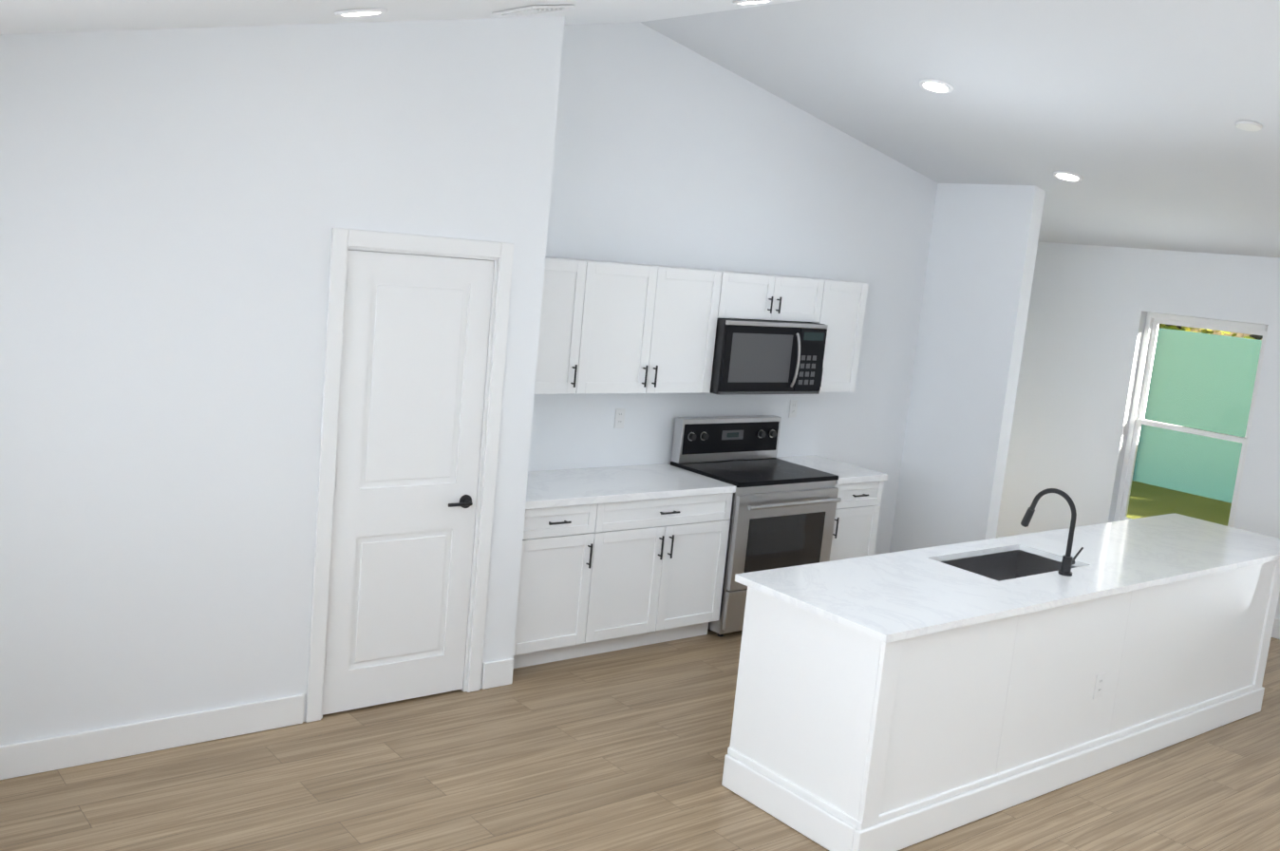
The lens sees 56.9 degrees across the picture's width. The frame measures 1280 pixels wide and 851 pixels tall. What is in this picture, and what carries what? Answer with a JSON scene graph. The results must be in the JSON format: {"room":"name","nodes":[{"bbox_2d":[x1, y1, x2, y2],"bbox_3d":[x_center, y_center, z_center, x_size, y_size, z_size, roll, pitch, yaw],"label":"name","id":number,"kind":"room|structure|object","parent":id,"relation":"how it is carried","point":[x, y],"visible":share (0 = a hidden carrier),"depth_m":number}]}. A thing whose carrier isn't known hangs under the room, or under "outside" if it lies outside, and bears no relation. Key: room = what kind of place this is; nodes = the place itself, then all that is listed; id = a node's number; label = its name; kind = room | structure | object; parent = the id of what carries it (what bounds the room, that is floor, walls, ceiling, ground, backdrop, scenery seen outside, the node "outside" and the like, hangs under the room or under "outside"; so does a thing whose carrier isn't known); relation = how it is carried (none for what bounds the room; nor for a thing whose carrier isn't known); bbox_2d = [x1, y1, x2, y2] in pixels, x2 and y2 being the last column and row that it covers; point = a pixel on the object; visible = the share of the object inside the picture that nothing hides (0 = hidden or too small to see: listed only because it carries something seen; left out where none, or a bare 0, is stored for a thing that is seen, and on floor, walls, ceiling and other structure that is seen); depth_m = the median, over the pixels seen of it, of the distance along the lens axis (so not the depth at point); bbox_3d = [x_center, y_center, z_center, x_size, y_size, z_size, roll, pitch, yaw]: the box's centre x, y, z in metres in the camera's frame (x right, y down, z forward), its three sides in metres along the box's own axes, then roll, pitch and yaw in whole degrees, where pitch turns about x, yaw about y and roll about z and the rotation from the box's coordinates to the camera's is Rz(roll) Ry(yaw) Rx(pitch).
{"room":"kitchen","nodes":[
{"label":"kitchen","id":0,"kind":"room"},
{"bbox_2d":[0,16,569,745],"bbox_3d":[-1.965,-0.276,4.538,3.680,3.237,0.120,-2,11,-39],"label":"wall","id":1,"kind":"structure","parent":0,"point":[177,207],"depth_m":4.67},
{"bbox_2d":[0,694,304,779],"bbox_3d":[-2.479,1.273,4.394,2.565,0.134,0.015,-2,11,-39],"label":"baseboard","id":2,"kind":"structure","parent":1,"relation":"attached to","point":[91,746],"depth_m":4.77},
{"bbox_2d":[305,227,513,722],"bbox_3d":[-1.054,0.228,5.358,0.883,2.162,0.168,-2,11,-39],"label":"pantry door","id":3,"kind":"structure","parent":1,"relation":"in","point":[414,371],"depth_m":5.33},
{"bbox_2d":[0,628,1279,850],"bbox_3d":[2.051,1.925,3.747,9.100,0.100,11.040,-2,11,-39],"label":"floor","id":4,"kind":"structure","parent":0,"point":[619,750],"depth_m":4.89},
{"bbox_2d":[512,504,611,668],"bbox_3d":[-0.616,0.781,6.283,0.553,0.874,0.607,-2,11,-39],"label":"base cabinet","id":5,"kind":"object","parent":4,"relation":"on","point":[564,551],"depth_m":6.08},
{"bbox_2d":[596,492,733,654],"bbox_3d":[-0.095,0.766,6.700,1.022,0.874,0.607,-2,11,-39],"label":"base cabinet","id":6,"kind":"object","parent":4,"relation":"on","point":[617,557],"depth_m":6.50},
{"bbox_2d":[525,463,736,511],"bbox_3d":[-0.215,0.323,6.487,1.455,0.040,0.627,-2,11,-39],"label":"countertop","id":7,"kind":"structure","parent":6,"relation":"on","point":[570,488],"depth_m":6.44},
{"bbox_2d":[670,414,841,636],"bbox_3d":[0.692,0.595,7.208,0.840,1.205,0.687,-2,11,-39],"label":"range","id":8,"kind":"object","parent":4,"relation":"on","point":[782,514],"visible":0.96,"depth_m":7.06},
{"bbox_2d":[829,481,883,561],"bbox_3d":[1.148,0.730,7.695,0.463,0.874,0.607,-2,11,-39],"label":"base cabinet","id":9,"kind":"object","parent":4,"relation":"on","point":[856,516],"depth_m":7.45},
{"bbox_2d":[776,454,887,485],"bbox_3d":[1.201,0.282,7.621,0.475,0.040,0.627,-2,11,-39],"label":"countertop","id":10,"kind":"structure","parent":9,"relation":"on","point":[848,474],"depth_m":7.54},
{"bbox_2d":[721,562,1279,850],"bbox_3d":[1.915,1.109,5.687,3.350,0.884,0.769,-2,11,-39],"label":"kitchen island","id":11,"kind":"object","parent":4,"relation":"on","point":[894,701],"depth_m":4.85},
{"bbox_2d":[734,512,1279,645],"bbox_3d":[2.058,0.657,5.697,3.636,0.030,0.800,-2,11,-39],"label":"island countertop","id":12,"kind":"structure","parent":11,"relation":"on","point":[895,596],"depth_m":5.27},
{"bbox_2d":[1020,488,1083,576],"bbox_3d":[1.917,0.471,5.469,0.148,0.376,0.290,-2,11,-39],"label":"faucet","id":13,"kind":"object","parent":12,"relation":"on","point":[1068,560],"visible":1,"depth_m":5.36},
{"bbox_2d":[0,0,1279,257],"bbox_3d":[2.336,-1.061,3.283,9.100,1.171,11.040,-2,11,-39],"label":"ceiling","id":14,"kind":"structure","parent":0,"point":[1132,112],"depth_m":5.95},
{"bbox_2d":[334,8,387,16],"bbox_3d":[-0.984,-1.456,4.169,0.184,0.012,0.184,-16,20,-35],"label":"recessed light","id":15,"kind":"object","parent":14,"relation":"in","point":[361,11],"visible":0.96,"depth_m":4.11},
{"bbox_2d":[491,4,574,16],"bbox_3d":[-0.428,-1.655,4.718,0.200,0.015,0.300,-16,20,-35],"label":"ceiling vent","id":16,"kind":"object","parent":14,"relation":"in","point":[531,9],"visible":0.96,"depth_m":4.65},
{"bbox_2d":[732,0,773,4],"bbox_3d":[0.501,-1.876,5.231,0.184,0.012,0.184,-16,20,-35],"label":"recessed light","id":17,"kind":"object","parent":14,"relation":"in","point":[743,2],"visible":1,"depth_m":5.18},
{"bbox_2d":[919,78,953,93],"bbox_3d":[1.563,-1.790,6.239,0.184,0.012,0.184,14,1,-40],"label":"recessed light","id":18,"kind":"object","parent":14,"relation":"in","point":[935,85],"visible":1,"depth_m":6.22},
{"bbox_2d":[1053,170,1083,181],"bbox_3d":[2.630,-1.530,7.263,0.184,0.012,0.184,14,1,-40],"label":"recessed light","id":19,"kind":"object","parent":14,"relation":"in","point":[1067,176],"visible":0.96,"depth_m":7.24},
{"bbox_2d":[1235,120,1262,131],"bbox_3d":[2.903,-1.426,5.634,0.120,0.010,0.120,14,1,-40],"label":"ceiling plate","id":20,"kind":"object","parent":14,"relation":"attached to","point":[1247,125],"visible":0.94,"depth_m":5.62},
{"bbox_2d":[535,21,938,554],"bbox_3d":[-0.932,-0.539,6.199,7.380,3.440,0.120,-2,11,-39],"label":"wall","id":21,"kind":"structure","parent":0,"point":[668,156],"depth_m":7.12},
{"bbox_2d":[534,256,599,394],"bbox_3d":[-0.578,-0.535,6.191,0.558,0.700,0.327,-2,11,-39],"label":"upper cabinet","id":22,"kind":"object","parent":21,"relation":"attached to","point":[571,286],"depth_m":6.15},
{"bbox_2d":[614,408,625,428],"bbox_3d":[-0.117,-0.041,6.888,0.072,0.116,0.007,-2,11,-39],"label":"electrical outlet","id":23,"kind":"object","parent":21,"relation":"attached to","point":[619,420],"visible":1,"depth_m":6.88},
{"bbox_2d":[587,260,728,393],"bbox_3d":[-0.057,-0.550,6.608,1.015,0.700,0.327,-2,11,-39],"label":"upper cabinet","id":24,"kind":"object","parent":21,"relation":"attached to","point":[608,327],"depth_m":6.51},
{"bbox_2d":[720,270,827,323],"bbox_3d":[0.692,-0.786,7.158,0.850,0.264,0.327,-2,11,-39],"label":"upper cabinet","id":25,"kind":"object","parent":21,"relation":"attached to","point":[747,295],"depth_m":7.04},
{"bbox_2d":[710,318,828,395],"bbox_3d":[0.698,-0.428,7.164,0.840,0.432,0.449,-2,11,-39],"label":"microwave","id":26,"kind":"object","parent":25,"relation":"attached to","point":[753,356],"visible":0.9,"depth_m":6.98},
{"bbox_2d":[788,399,798,417],"bbox_3d":[1.010,-0.111,7.783,0.072,0.116,0.007,-2,11,-39],"label":"electrical outlet","id":27,"kind":"object","parent":21,"relation":"attached to","point":[793,407],"visible":1,"depth_m":7.78},
{"bbox_2d":[819,278,867,391],"bbox_3d":[1.165,-0.585,7.586,0.412,0.700,0.327,-2,11,-39],"label":"upper cabinet","id":28,"kind":"object","parent":21,"relation":"attached to","point":[844,311],"depth_m":7.48},
{"bbox_2d":[888,183,1045,552],"bbox_3d":[2.253,-0.255,8.233,0.120,2.856,0.765,-2,11,-39],"label":"wall","id":29,"kind":"structure","parent":0,"point":[983,262],"depth_m":8.15},
{"bbox_2d":[998,242,1279,619],"bbox_3d":[5.664,0.520,6.337,0.160,2.550,11.040,-2,11,-39],"label":"wall","id":30,"kind":"structure","parent":0,"point":[1091,303],"depth_m":8.89},
{"bbox_2d":[995,535,1279,639],"bbox_3d":[4.122,1.318,8.153,0.015,0.134,6.397,-2,11,-39],"label":"baseboard","id":31,"kind":"structure","parent":30,"relation":"attached to","point":[1275,633],"depth_m":7.95},
{"bbox_2d":[1113,311,1268,527],"bbox_3d":[3.925,0.040,8.465,0.175,1.616,0.905,-2,11,-39],"label":"nook window","id":32,"kind":"structure","parent":30,"relation":"in","point":[1153,322],"depth_m":8.63},
{"bbox_2d":[1165,323,1250,338],"bbox_3d":[18.498,-0.249,22.729,0.150,1.740,42.092,-2,11,-39],"label":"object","id":33,"kind":"object","parent":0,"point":[1238,334],"depth_m":28.16},
{"label":"outside","id":34,"kind":"structure","parent":0,"visible":0},
{"bbox_2d":[1126,480,1231,526],"bbox_3d":[47.796,0.283,43.954,112.619,0.300,130.000,-2,11,-39],"label":"ground","id":35,"kind":"structure","parent":34,"point":[1199,510],"depth_m":13.43},
{"bbox_2d":[1132,327,1261,503],"bbox_3d":[4.950,-0.671,16.324,0.220,1.990,8.000,-2,11,-39],"label":"exterior wall","id":36,"kind":"structure","parent":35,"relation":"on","point":[1161,394],"depth_m":14.17},
{"bbox_2d":[1158,318,1262,339],"bbox_3d":[8.050,-3.236,17.279,12.161,7.438,9.794,-2,11,-39],"label":"tree","id":37,"kind":"object","parent":35,"relation":"on","point":[1209,331],"depth_m":16.05}
]}

